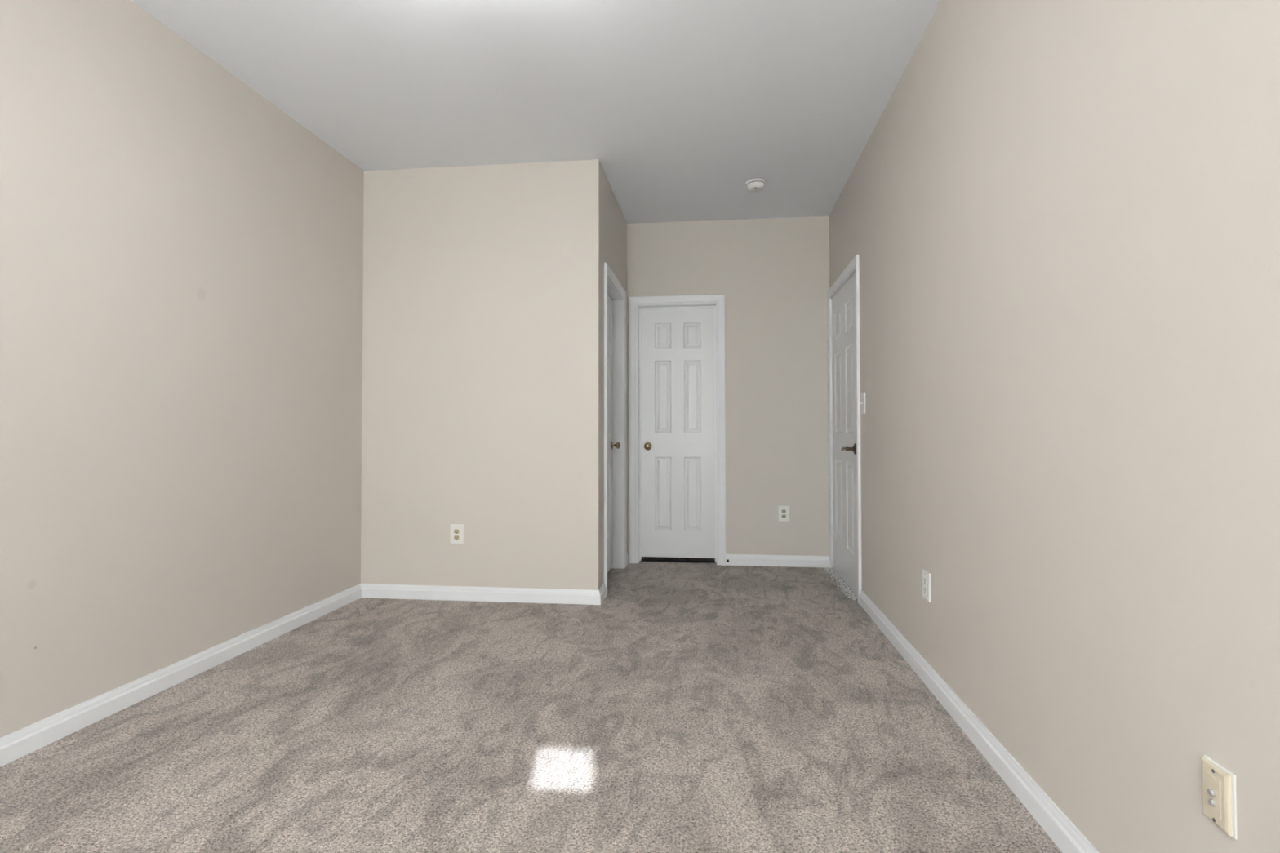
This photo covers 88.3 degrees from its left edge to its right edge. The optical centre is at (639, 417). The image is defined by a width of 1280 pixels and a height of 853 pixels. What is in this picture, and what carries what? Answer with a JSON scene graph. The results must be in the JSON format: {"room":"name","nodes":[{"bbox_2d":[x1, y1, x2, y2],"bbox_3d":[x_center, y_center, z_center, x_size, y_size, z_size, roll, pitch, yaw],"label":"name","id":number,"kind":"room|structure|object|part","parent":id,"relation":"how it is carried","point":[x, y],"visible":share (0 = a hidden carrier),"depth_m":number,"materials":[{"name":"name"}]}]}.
{"room":"empty bedroom","nodes":[
{"label":"empty bedroom","id":0,"kind":"room"},
{"bbox_2d":[0,0,364,737],"bbox_3d":[-2.073,-0.262,2.289,0.120,2.740,8.450,0,-1,7],"label":"wall","id":1,"kind":"structure","parent":0,"point":[181,257],"depth_m":2.68,"materials":[{"name":"beige paint"}]},
{"bbox_2d":[0,584,361,767],"bbox_3d":[-2.138,1.042,1.125,0.015,0.086,6.177,0,-1,7],"label":"baseboard","id":2,"kind":"structure","parent":1,"relation":"attached to","point":[15,745],"depth_m":2.63,"materials":[{"name":"white paint"}]},
{"bbox_2d":[360,159,602,590],"bbox_3d":[-1.012,-0.223,4.205,1.540,2.740,0.120,0,-1,7],"label":"wall","id":3,"kind":"structure","parent":0,"point":[482,292],"depth_m":4.14,"materials":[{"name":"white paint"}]},
{"bbox_2d":[450,524,463,544],"bbox_3d":[-1.149,0.736,4.136,0.086,0.124,0.010,0,-1,7],"label":"electrical outlet","id":4,"kind":"object","parent":3,"relation":"attached to","point":[456,531],"visible":1,"depth_m":4.13,"materials":[{"name":"white plastic"}]},
{"bbox_2d":[453,535,459,540],"bbox_3d":[-1.149,0.756,4.133,0.034,0.027,0.003,0,-1,7],"label":"receptacle","id":5,"kind":"object","parent":4,"relation":"attached to","point":[455,537],"depth_m":4.13,"materials":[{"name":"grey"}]},
{"bbox_2d":[453,528,459,533],"bbox_3d":[-1.149,0.717,4.134,0.034,0.027,0.003,0,-1,7],"label":"receptacle","id":6,"kind":"object","parent":4,"relation":"attached to","point":[455,531],"depth_m":4.13,"materials":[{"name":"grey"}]},
{"bbox_2d":[360,582,605,604],"bbox_3d":[-1.001,1.104,4.203,1.555,0.086,0.203,0,-1,7],"label":"baseboard","id":7,"kind":"structure","parent":3,"relation":"attached to","point":[580,597],"depth_m":4.10,"materials":[{"name":"white paint"}]},
{"bbox_2d":[0,556,1062,852],"bbox_3d":[0.014,1.125,1.954,4.336,0.050,8.570,0,-1,7],"label":"floor","id":8,"kind":"structure","parent":0,"point":[696,708],"depth_m":2.23,"materials":[{"name":"beige carpet"}]},
{"bbox_2d":[822,567,857,599],"bbox_3d":[1.369,1.140,4.584,0.098,0.026,0.935,0,-1,7],"label":"frayed carpet edge","id":9,"kind":"object","parent":8,"relation":"on","point":[846,589],"visible":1,"depth_m":4.51,"materials":[{"name":"grey carpet"}]},
{"bbox_2d":[131,0,941,223],"bbox_3d":[0.012,-1.689,2.012,4.336,0.100,8.570,0,-1,7],"label":"ceiling","id":10,"kind":"structure","parent":0,"point":[680,104],"depth_m":3.16,"materials":[{"name":"white paint"}]},
{"bbox_2d":[746,178,765,191],"bbox_3d":[0.784,-1.561,4.461,0.134,0.057,0.134,0,-1,7],"label":"smoke detector","id":11,"kind":"object","parent":10,"relation":"attached to","point":[753,184],"visible":1,"depth_m":4.42,"materials":[{"name":"white plastic"}]},
{"bbox_2d":[601,168,626,585],"bbox_3d":[-0.232,-0.213,4.756,0.120,2.740,1.158,0,-1,7],"label":"wall","id":12,"kind":"structure","parent":0,"point":[614,223],"depth_m":4.58,"materials":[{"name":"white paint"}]},
{"bbox_2d":[607,294,620,572],"bbox_3d":[-0.239,0.112,4.710,0.101,2.045,0.766,0,-1,7],"label":"door","id":13,"kind":"structure","parent":12,"relation":"in","point":[610,302],"depth_m":4.98,"materials":[{"name":"white paint"}]},
{"bbox_3d":[-0.182,0.215,5.027,0.062,0.052,0.052,0,-1,7],"label":"knob","id":14,"kind":"part","parent":13,"relation":"part of","materials":[{"name":"gold metal"}]},
{"bbox_2d":[604,262,626,596],"bbox_3d":[-0.231,0.083,4.710,0.145,2.148,0.924,0,-1,7],"label":"door frame","id":15,"kind":"structure","parent":12,"relation":"attached to","point":[613,287],"depth_m":5.09,"materials":[{"name":"white paint"}]},
{"bbox_2d":[626,552,628,566],"bbox_3d":[-0.106,1.124,5.215,0.015,0.086,0.133,0,-1,7],"label":"baseboard","id":16,"kind":"structure","parent":12,"relation":"attached to","point":[627,556],"depth_m":5.21,"materials":[{"name":"white paint"}]},
{"bbox_2d":[626,216,829,562],"bbox_3d":[0.466,-0.202,5.317,4.216,2.740,0.120,0,-1,7],"label":"wall","id":17,"kind":"structure","parent":0,"point":[772,274],"depth_m":5.20,"materials":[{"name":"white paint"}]},
{"bbox_2d":[629,294,725,565],"bbox_3d":[0.302,0.099,5.320,0.766,2.139,0.136,0,-1,7],"label":"door frame","id":18,"kind":"structure","parent":17,"relation":"attached to","point":[637,304],"depth_m":5.28,"materials":[{"name":"white paint"}]},
{"bbox_2d":[640,307,715,558],"bbox_3d":[0.303,0.119,5.329,0.614,2.026,0.101,0,-1,7],"label":"door","id":19,"kind":"structure","parent":17,"relation":"in","point":[677,436],"depth_m":5.35,"materials":[{"name":"white paint"}]},
{"bbox_3d":[0.060,0.236,5.336,0.052,0.052,0.062,0,-1,7],"label":"knob","id":20,"kind":"part","parent":19,"relation":"part of","materials":[{"name":"gold metal"}]},
{"bbox_2d":[725,554,829,568],"bbox_3d":[1.063,1.122,5.152,0.805,0.086,0.015,0,-1,7],"label":"baseboard","id":21,"kind":"structure","parent":17,"relation":"attached to","point":[792,561],"depth_m":5.15,"materials":[{"name":"white paint"}]},
{"bbox_2d":[777,506,789,521],"bbox_3d":[1.124,0.756,5.155,0.088,0.124,0.010,0,-1,7],"label":"electrical outlet","id":22,"kind":"object","parent":17,"relation":"attached to","point":[783,511],"visible":1,"depth_m":5.15,"materials":[{"name":"white plastic"}]},
{"bbox_2d":[829,0,1279,852],"bbox_3d":[1.104,-0.281,1.422,0.120,2.740,7.470,0,-1,7],"label":"wall","id":23,"kind":"structure","parent":0,"point":[1061,218],"depth_m":1.55,"materials":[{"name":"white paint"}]},
{"bbox_2d":[830,271,857,595],"bbox_3d":[1.404,0.112,4.604,0.106,2.062,0.951,0,-1,7],"label":"door","id":24,"kind":"structure","parent":23,"relation":"in","point":[842,328],"depth_m":4.56,"materials":[{"name":"white paint"}]},
{"bbox_3d":[1.345,0.206,4.264,0.068,0.030,0.131,0,-1,7],"label":"lever handle","id":25,"kind":"part","parent":24,"relation":"part of","materials":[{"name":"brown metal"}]},
{"bbox_2d":[826,254,861,604],"bbox_3d":[1.468,0.079,4.589,0.136,2.148,1.090,0,-1,7],"label":"door frame","id":26,"kind":"structure","parent":23,"relation":"attached to","point":[853,267],"depth_m":4.31,"materials":[{"name":"white paint"}]},
{"bbox_2d":[860,392,865,413],"bbox_3d":[1.332,-0.084,3.959,0.021,0.126,0.082,0,-1,7],"label":"light switch","id":27,"kind":"object","parent":23,"relation":"attached to","point":[863,394],"visible":1,"depth_m":3.94,"materials":[{"name":"white plastic"}]},
{"bbox_2d":[922,568,930,602],"bbox_3d":[1.200,0.706,2.768,0.009,0.118,0.092,0,-1,7],"label":"electrical outlet","id":28,"kind":"object","parent":23,"relation":"attached to","point":[926,575],"visible":1,"depth_m":2.75,"materials":[{"name":"white plastic"}]},
{"bbox_2d":[924,577,926,594],"bbox_3d":[1.197,0.706,2.768,0.002,0.066,0.033,0,-1,7],"label":"receptacle","id":29,"kind":"object","parent":28,"relation":"attached to","point":[925,578],"depth_m":2.77,"materials":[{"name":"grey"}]},
{"bbox_2d":[859,590,1098,852],"bbox_3d":[0.974,1.034,0.859,0.015,0.086,6.375,0,-1,7],"label":"baseboard","id":30,"kind":"structure","parent":23,"relation":"attached to","point":[1068,838],"depth_m":2.08,"materials":[{"name":"white paint"}]},
{"bbox_2d":[1201,755,1236,839],"bbox_3d":[1.007,0.662,1.154,0.016,0.109,0.072,0,-1,7],"label":"cable wall plate","id":31,"kind":"object","parent":23,"relation":"attached to","point":[1219,784],"visible":1,"depth_m":1.14,"materials":[{"name":"white plastic"}]}
]}

